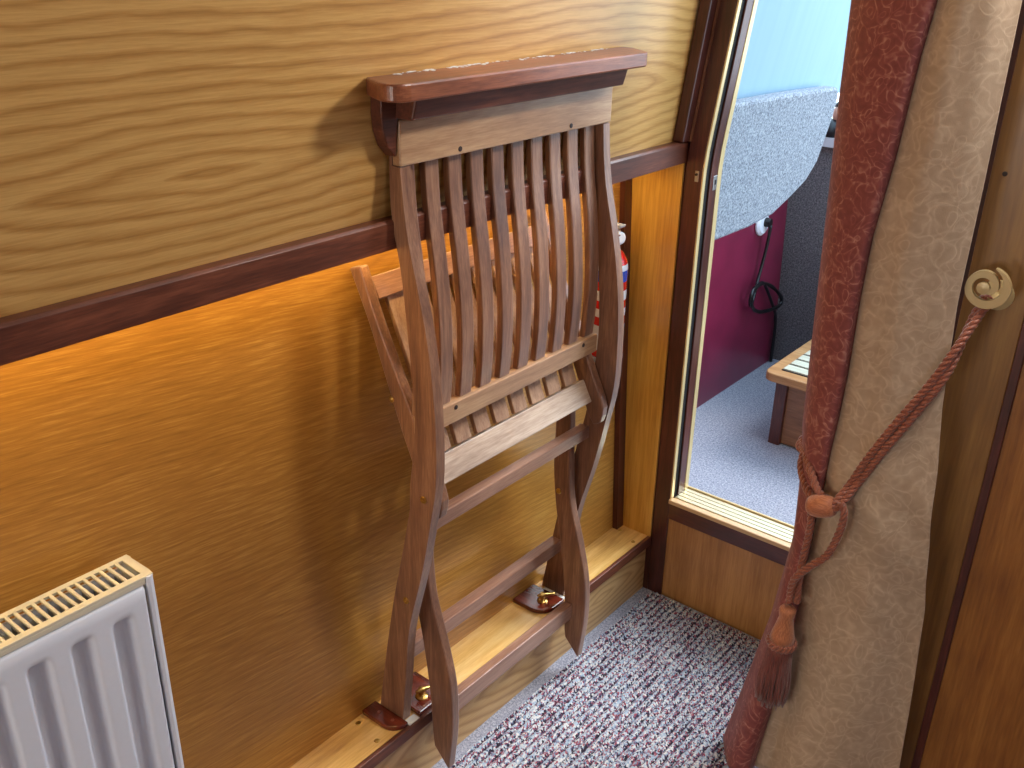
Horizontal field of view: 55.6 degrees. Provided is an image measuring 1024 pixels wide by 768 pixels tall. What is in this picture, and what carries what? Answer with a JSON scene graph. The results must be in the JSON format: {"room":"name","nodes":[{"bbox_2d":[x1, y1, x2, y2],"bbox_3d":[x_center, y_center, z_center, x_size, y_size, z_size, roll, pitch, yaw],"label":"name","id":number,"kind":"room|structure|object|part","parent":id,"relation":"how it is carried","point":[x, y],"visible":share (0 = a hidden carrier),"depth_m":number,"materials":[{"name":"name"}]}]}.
{"room":"ship interior","nodes":[
{"label":"ship interior","id":0,"kind":"room"},
{"bbox_2d":[0,182,619,767],"bbox_3d":[-0.624,0.397,0.900,0.062,0.858,2.600,20,30,35],"label":"wall","id":1,"kind":"structure","parent":0,"point":[249,451],"depth_m":1.20,"materials":[{"name":"brown wood"}]},
{"bbox_2d":[0,555,183,767],"bbox_3d":[-0.653,0.524,0.836,0.081,0.480,0.795,20,30,35],"label":"radiator","id":2,"kind":"object","parent":1,"relation":"attached to","point":[85,679],"visible":1,"depth_m":0.97,"materials":[{"name":"white metal"}]},
{"bbox_3d":[-0.663,0.528,0.840,0.003,0.470,0.783,20,30,35],"label":"panel","id":3,"kind":"part","parent":2,"relation":"part of","materials":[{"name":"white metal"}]},
{"bbox_2d":[0,555,152,656],"bbox_3d":[-0.638,0.314,0.730,0.050,0.009,0.794,20,30,35],"label":"grille","id":4,"kind":"object","parent":2,"relation":"attached to","point":[130,579],"depth_m":0.95,"materials":[{"name":"beige metal"}]},
{"bbox_2d":[290,525,646,767],"bbox_3d":[-0.584,0.696,0.996,0.068,0.014,2.600,20,30,35],"label":"ledge","id":5,"kind":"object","parent":1,"relation":"attached to","point":[352,744],"depth_m":1.58,"materials":[{"name":"brown wood"}]},
{"bbox_2d":[362,701,407,730],"bbox_3d":[-0.187,0.492,1.432,0.069,0.009,0.027,20,30,35],"label":"chock","id":6,"kind":"object","parent":5,"relation":"on","point":[382,716],"visible":1,"depth_m":1.43,"materials":[{"name":"red wood"}]},
{"bbox_2d":[350,87,623,767],"bbox_3d":[-0.026,0.077,1.416,0.160,0.959,0.416,20,30,35],"label":"folding chair","id":7,"kind":"object","parent":6,"relation":"on","point":[430,338],"visible":0.99,"depth_m":1.32,"materials":[{"name":"brown wood"}]},
{"bbox_3d":[-0.142,0.013,1.236,0.152,0.317,0.014,20,30,35],"label":"seat rail","id":8,"kind":"part","parent":7,"relation":"part of","materials":[{"name":"brown wood"}]},
{"bbox_3d":[-0.109,0.337,1.379,0.077,0.514,0.016,20,30,35],"label":"leg","id":9,"kind":"part","parent":7,"relation":"part of","materials":[{"name":"brown wood"}]},
{"bbox_3d":[-0.066,-0.173,1.341,0.024,0.031,0.347,20,30,35],"label":"seat rail","id":10,"kind":"part","parent":7,"relation":"part of","materials":[{"name":"brown wood"}]},
{"bbox_3d":[0.004,-0.329,1.211,0.014,0.051,0.413,20,30,35],"label":"rail","id":11,"kind":"part","parent":7,"relation":"part of","materials":[{"name":"beige wood"}]},
{"bbox_3d":[0.003,-0.006,1.354,0.016,0.028,0.381,20,30,35],"label":"rail","id":12,"kind":"part","parent":7,"relation":"part of","materials":[{"name":"beige wood"}]},
{"bbox_3d":[0.003,0.065,1.385,0.029,0.038,0.347,20,30,35],"label":"seat rail","id":13,"kind":"part","parent":7,"relation":"part of","materials":[{"name":"brown wood"}]},
{"bbox_3d":[0.101,0.233,1.614,0.077,0.514,0.016,20,30,35],"label":"leg","id":14,"kind":"part","parent":7,"relation":"part of","materials":[{"name":"brown wood"}]},
{"bbox_3d":[0.088,-0.100,1.492,0.152,0.317,0.014,20,30,35],"label":"seat rail","id":15,"kind":"part","parent":7,"relation":"part of","materials":[{"name":"brown wood"}]},
{"bbox_2d":[405,714,419,725],"bbox_3d":[-0.148,0.496,1.435,0.012,0.002,0.020,20,30,35],"label":"pad","id":16,"kind":"object","parent":5,"relation":"on","point":[412,718],"visible":1,"depth_m":1.43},
{"bbox_2d":[411,671,431,715],"bbox_3d":[-0.144,0.464,1.477,0.069,0.024,0.060,20,30,35],"label":"chock","id":17,"kind":"object","parent":5,"relation":"on","point":[419,707],"depth_m":1.46,"materials":[{"name":"red wood"}]},
{"bbox_3d":[-0.132,0.463,1.470,0.019,0.016,0.034,20,30,35],"label":"turn button","id":18,"kind":"part","parent":17,"relation":"part of","materials":[{"name":"gold metal"}]},
{"bbox_3d":[-0.130,0.460,1.468,0.034,0.009,0.008,-13,28,-29],"label":"arm","id":19,"kind":"part","parent":17,"relation":"part of","materials":[{"name":"gold metal"}]},
{"bbox_2d":[513,584,563,613],"bbox_3d":[0.046,0.370,1.690,0.069,0.024,0.058,20,30,35],"label":"chock","id":20,"kind":"object","parent":5,"relation":"on","point":[527,599],"depth_m":1.68,"materials":[{"name":"red wood"}]},
{"bbox_3d":[0.060,0.369,1.683,0.033,0.016,0.019,1,25,-1],"label":"turn button","id":21,"kind":"part","parent":20,"relation":"part of","materials":[{"name":"gold metal"}]},
{"bbox_3d":[0.060,0.365,1.684,0.034,0.009,0.008,-8,26,-18],"label":"arm","id":22,"kind":"part","parent":20,"relation":"part of","materials":[{"name":"gold metal"}]},
{"bbox_2d":[543,587,564,598],"bbox_3d":[0.073,0.371,1.717,0.046,0.002,0.012,20,30,35],"label":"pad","id":23,"kind":"object","parent":5,"relation":"on","point":[545,588],"visible":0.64,"depth_m":1.72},
{"bbox_2d":[374,549,645,767],"bbox_3d":[-0.587,0.753,1.023,0.067,0.111,2.600,20,30,35],"label":"baseboard","id":24,"kind":"structure","parent":1,"relation":"attached to","point":[420,751],"depth_m":1.65,"materials":[{"name":"brown wood"}]},
{"bbox_2d":[592,223,627,361],"bbox_3d":[0.167,-0.156,1.667,0.060,0.246,0.060,20,30,35],"label":"fire extinguisher","id":25,"kind":"object","parent":1,"relation":"attached to","point":[622,237],"visible":0.2,"depth_m":1.64,"materials":[{"name":"red painted metal"},{"name":"white enamel"},{"name":"black rubber"}]},
{"bbox_3d":[0.173,-0.263,1.614,0.030,0.008,0.016,20,30,35],"label":"lever","id":26,"kind":"part","parent":25,"relation":"part of","materials":[{"name":"silver metal"}]},
{"bbox_2d":[0,0,699,317],"bbox_3d":[-0.522,-0.308,0.499,0.106,0.762,2.600,20,30,35],"label":"wall","id":27,"kind":"structure","parent":0,"point":[140,140],"depth_m":0.90,"materials":[{"name":"brown wood"}]},
{"bbox_2d":[0,141,686,365],"bbox_3d":[-0.547,0.025,0.668,0.021,0.034,2.600,20,30,35],"label":"trim","id":28,"kind":"structure","parent":27,"relation":"attached to","point":[30,333],"depth_m":0.95,"materials":[{"name":"brown wood"}]},
{"bbox_2d":[366,47,647,156],"bbox_3d":[0.015,-0.346,1.179,0.077,0.088,0.505,20,30,35],"label":"shelf","id":29,"kind":"object","parent":27,"relation":"attached to","point":[427,93],"visible":1,"depth_m":1.09,"materials":[{"name":"brown wood"}]},
{"bbox_3d":[0.009,-0.358,1.180,0.049,0.027,0.406,20,30,35],"label":"moulding","id":30,"kind":"part","parent":29,"relation":"part of","materials":[{"name":"brown wood"}]},
{"bbox_2d":[712,175,717,190],"bbox_3d":[0.336,-0.333,1.609,0.002,0.024,0.012,20,30,35],"label":"strike plate","id":31,"kind":"object","parent":27,"relation":"attached to","point":[716,176],"visible":1,"depth_m":1.61,"materials":[{"name":"metal"}]},
{"bbox_2d":[431,587,760,767],"bbox_3d":[0.108,1.059,0.551,1.950,0.030,2.620,20,30,35],"label":"floor","id":32,"kind":"structure","parent":0,"point":[516,701],"depth_m":1.70,"materials":[{"name":"grey carpet"}]},
{"bbox_2d":[450,591,759,767],"bbox_3d":[0.172,0.734,1.216,0.831,0.012,1.345,20,30,35],"label":"mat","id":33,"kind":"object","parent":32,"relation":"on","point":[661,687],"visible":0.66,"depth_m":1.64,"materials":[{"name":"grey carpet"}]},
{"bbox_2d":[723,0,1021,767],"bbox_3d":[0.457,-0.106,1.188,0.279,1.549,0.150,20,30,35],"label":"curtain","id":34,"kind":"object","parent":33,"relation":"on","point":[922,85],"visible":0.92,"depth_m":1.24,"materials":[{"name":"beige fabric"}]},
{"bbox_2d":[623,141,784,639],"bbox_3d":[0.425,-0.283,1.516,0.619,1.620,0.034,20,30,35],"label":"wall","id":35,"kind":"structure","parent":0,"point":[656,196],"depth_m":1.78,"materials":[{"name":"brown wood"}]},
{"bbox_2d":[612,179,631,528],"bbox_3d":[0.201,-0.052,1.779,0.046,0.722,0.022,20,30,35],"label":"trim","id":36,"kind":"structure","parent":35,"relation":"attached to","point":[625,186],"depth_m":1.80,"materials":[{"name":"brown wood"}]},
{"bbox_2d":[694,171,698,181],"bbox_3d":[0.300,-0.338,1.582,0.007,0.018,0.004,20,30,35],"label":"strike plate","id":37,"kind":"object","parent":35,"relation":"in","point":[696,172],"depth_m":1.58,"materials":[{"name":"metal"}]},
{"bbox_2d":[673,0,720,142],"bbox_3d":[0.325,-0.719,1.402,0.112,0.736,0.052,20,30,35],"label":"trim","id":38,"kind":"structure","parent":35,"relation":"attached to","point":[706,10],"depth_m":1.51,"materials":[{"name":"brown wood"}]},
{"bbox_2d":[670,0,741,498],"bbox_3d":[0.351,-0.407,1.516,0.099,1.398,0.010,20,30,35],"label":"trim","id":39,"kind":"structure","parent":35,"relation":"attached to","point":[739,2],"depth_m":1.62,"materials":[{"name":"gold metal"}]},
{"bbox_2d":[674,0,745,495],"bbox_3d":[0.369,-0.416,1.538,0.097,1.398,0.051,20,30,35],"label":"trim","id":40,"kind":"structure","parent":35,"relation":"in","point":[743,1],"depth_m":1.63,"materials":[{"name":"beige wood"}]},
{"bbox_2d":[668,504,788,565],"bbox_3d":[0.487,0.295,1.732,0.452,0.034,0.050,20,30,35],"label":"trim","id":41,"kind":"structure","parent":35,"relation":"on","point":[778,555],"depth_m":1.77,"materials":[{"name":"brown wood"}]},
{"bbox_2d":[669,498,790,550],"bbox_3d":[0.474,0.282,1.708,0.452,0.009,0.014,20,30,35],"label":"trim","id":42,"kind":"structure","parent":35,"relation":"attached to","point":[726,522],"depth_m":1.76,"materials":[{"name":"gold metal"}]},
{"bbox_2d":[675,488,793,543],"bbox_3d":[0.495,0.273,1.728,0.446,0.010,0.046,20,30,35],"label":"sill","id":43,"kind":"structure","parent":35,"relation":"in","point":[756,522],"depth_m":1.78,"materials":[{"name":"metal"}]},
{"bbox_2d":[647,0,1023,594],"bbox_3d":[0.448,-0.244,1.432,0.498,1.620,0.212,20,30,35],"label":"door frame","id":44,"kind":"structure","parent":35,"relation":"attached to","point":[697,149],"depth_m":1.64,"materials":[{"name":"brown wood"}]},
{"bbox_2d":[899,27,1023,767],"bbox_3d":[0.656,-0.159,1.254,0.073,1.620,0.190,20,30,35],"label":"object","id":45,"kind":"structure","parent":35,"relation":"attached to","point":[974,394],"depth_m":1.25,"materials":[{"name":"brown wood"}]},
{"bbox_2d":[684,359,799,525],"bbox_3d":[1.174,0.327,1.861,2.200,0.030,0.958,20,30,35],"label":"floor","id":46,"kind":"structure","parent":0,"point":[733,459],"depth_m":2.17,"materials":[{"name":"grey carpet"}]},
{"bbox_2d":[766,339,811,447],"bbox_3d":[0.839,0.061,2.172,0.460,0.182,0.337,20,30,35],"label":"step stool","id":47,"kind":"object","parent":46,"relation":"on","point":[790,374],"visible":0.26,"depth_m":2.17,"materials":[{"name":"brown wood"}]},
{"bbox_3d":[0.606,0.060,2.194,0.026,0.158,0.030,20,30,35],"label":"leg","id":48,"kind":"part","parent":47,"relation":"part of","materials":[{"name":"brown wood"}]},
{"bbox_2d":[697,199,787,407],"bbox_3d":[0.421,-0.330,2.195,0.052,0.860,0.887,20,30,35],"label":"wall","id":49,"kind":"structure","parent":0,"point":[737,339],"depth_m":2.43,"materials":[{"name":"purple paint"}]},
{"bbox_2d":[755,216,772,235],"bbox_3d":[0.624,-0.394,2.397,0.026,0.060,0.060,20,30,35],"label":"outlet","id":50,"kind":"object","parent":49,"relation":"attached to","point":[761,226],"visible":0.87,"depth_m":2.39,"materials":[{"name":"white plastic"}]},
{"bbox_2d":[748,225,783,361],"bbox_3d":[0.647,-0.212,2.490,0.027,0.404,0.219,20,30,35],"label":"power cable","id":51,"kind":"object","parent":50,"relation":"hanging from","point":[758,284],"visible":1,"depth_m":2.48,"materials":[{"name":"black rubber"}]},
{"bbox_2d":[773,146,832,360],"bbox_3d":[1.448,-0.086,2.033,2.200,0.586,0.030,20,30,35],"label":"wall","id":52,"kind":"structure","parent":0,"point":[807,206],"depth_m":2.53,"materials":[{"name":"grey carpet"}]},
{"bbox_2d":[822,137,833,147],"bbox_3d":[1.464,-0.369,1.918,2.200,0.023,0.095,20,30,35],"label":"trim","id":53,"kind":"structure","parent":52,"relation":"on","point":[828,142],"depth_m":2.37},
{"bbox_2d":[825,102,837,137],"bbox_3d":[0.790,-0.648,2.373,0.066,0.082,0.066,20,30,35],"label":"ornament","id":54,"kind":"object","parent":53,"relation":"on","point":[831,130],"visible":0.38,"depth_m":2.36,"materials":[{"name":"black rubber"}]},
{"bbox_2d":[920,363,1023,767],"bbox_3d":[1.174,0.025,0.873,1.240,1.620,0.188,20,30,35],"label":"wall","id":55,"kind":"structure","parent":0,"point":[977,721],"depth_m":1.35,"materials":[{"name":"brown wood"}]},
{"bbox_2d":[911,321,1023,767],"bbox_3d":[0.689,-0.147,1.229,0.011,1.620,0.192,20,30,35],"label":"trim","id":56,"kind":"structure","parent":55,"relation":"attached to","point":[1017,365],"depth_m":1.31,"materials":[{"name":"brown wood"}]},
{"bbox_2d":[965,268,1014,309],"bbox_3d":[0.580,-0.115,1.175,0.051,0.062,0.044,20,30,35],"label":"hook","id":57,"kind":"object","parent":55,"relation":"attached to","point":[1002,292],"visible":0.99,"depth_m":1.16,"materials":[{"name":"beige metal"}]},
{"bbox_2d":[754,294,992,710],"bbox_3d":[0.479,0.162,1.357,0.209,0.648,0.157,4,25,7],"label":"tieback","id":58,"kind":"object","parent":57,"relation":"hanging from","point":[772,686],"visible":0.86,"depth_m":1.31,"materials":[{"name":"orange fabric"}]},
{"bbox_3d":[0.406,0.238,1.352,0.014,0.157,0.025,11,26,21],"label":"cord","id":59,"kind":"part","parent":58,"relation":"part of","materials":[{"name":"orange fabric"}]},
{"bbox_3d":[0.466,0.021,1.334,0.148,0.247,0.114,-6,26,-15],"label":"cord","id":60,"kind":"part","parent":58,"relation":"part of","materials":[{"name":"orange fabric"}]},
{"bbox_3d":[0.465,0.015,1.327,0.148,0.241,0.116,-8,26,-18],"label":"cord","id":61,"kind":"part","parent":58,"relation":"part of","materials":[{"name":"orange fabric"}]},
{"bbox_3d":[0.416,0.235,1.331,0.063,0.186,0.023,20,30,35],"label":"cord","id":62,"kind":"part","parent":58,"relation":"part of","materials":[{"name":"orange fabric"}]},
{"bbox_3d":[0.495,0.042,1.232,0.155,0.302,0.038,1,25,0],"label":"cord","id":63,"kind":"part","parent":58,"relation":"part of","materials":[{"name":"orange fabric"}]},
{"bbox_3d":[0.494,0.036,1.232,0.165,0.301,0.034,3,25,4],"label":"cord","id":64,"kind":"part","parent":58,"relation":"part of","materials":[{"name":"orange fabric"}]},
{"bbox_3d":[0.573,-0.101,1.176,0.019,0.018,0.015,20,30,35],"label":"cord","id":65,"kind":"part","parent":58,"relation":"part of","materials":[{"name":"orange fabric"}]},
{"bbox_3d":[0.584,-0.103,1.181,0.011,0.012,0.036,22,32,38],"label":"stem","id":66,"kind":"part","parent":57,"relation":"part of","materials":[{"name":"gold metal"}]},
{"bbox_3d":[0.595,-0.109,1.192,0.038,0.038,0.006,20,30,35],"label":"plate","id":67,"kind":"part","parent":57,"relation":"part of","materials":[{"name":"beige metal"}]},
{"bbox_3d":[0.168,0.019,1.926,0.400,0.720,0.030,20,30,35],"label":"wall","id":68,"kind":"structure","parent":0,"visible":0},
{"bbox_2d":[714,86,837,239],"bbox_3d":[0.477,-0.424,1.818,0.058,0.246,0.478,20,30,35],"label":"panel","id":69,"kind":"object","parent":68,"relation":"attached to","point":[775,140],"visible":0.7,"depth_m":1.78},
{"bbox_2d":[737,0,850,98],"bbox_3d":[0.899,-0.982,2.011,0.166,0.705,1.638,20,30,35],"label":"canvas cover","id":70,"kind":"object","parent":69,"relation":"attached to","point":[794,44],"visible":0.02,"depth_m":1.77,"materials":[{"name":"teal fabric"}]},
{"bbox_3d":[-0.726,0.716,-0.718,2.020,1.620,0.020,20,30,35],"label":"wall","id":71,"kind":"structure","parent":0,"visible":0},
{"bbox_2d":[354,536,650,767],"bbox_3d":[-0.555,0.710,0.976,0.007,0.020,2.600,20,30,35],"label":"trim","id":72,"kind":"structure","parent":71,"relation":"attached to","point":[405,734],"depth_m":1.44,"materials":[{"name":"brown wood"}]}
]}

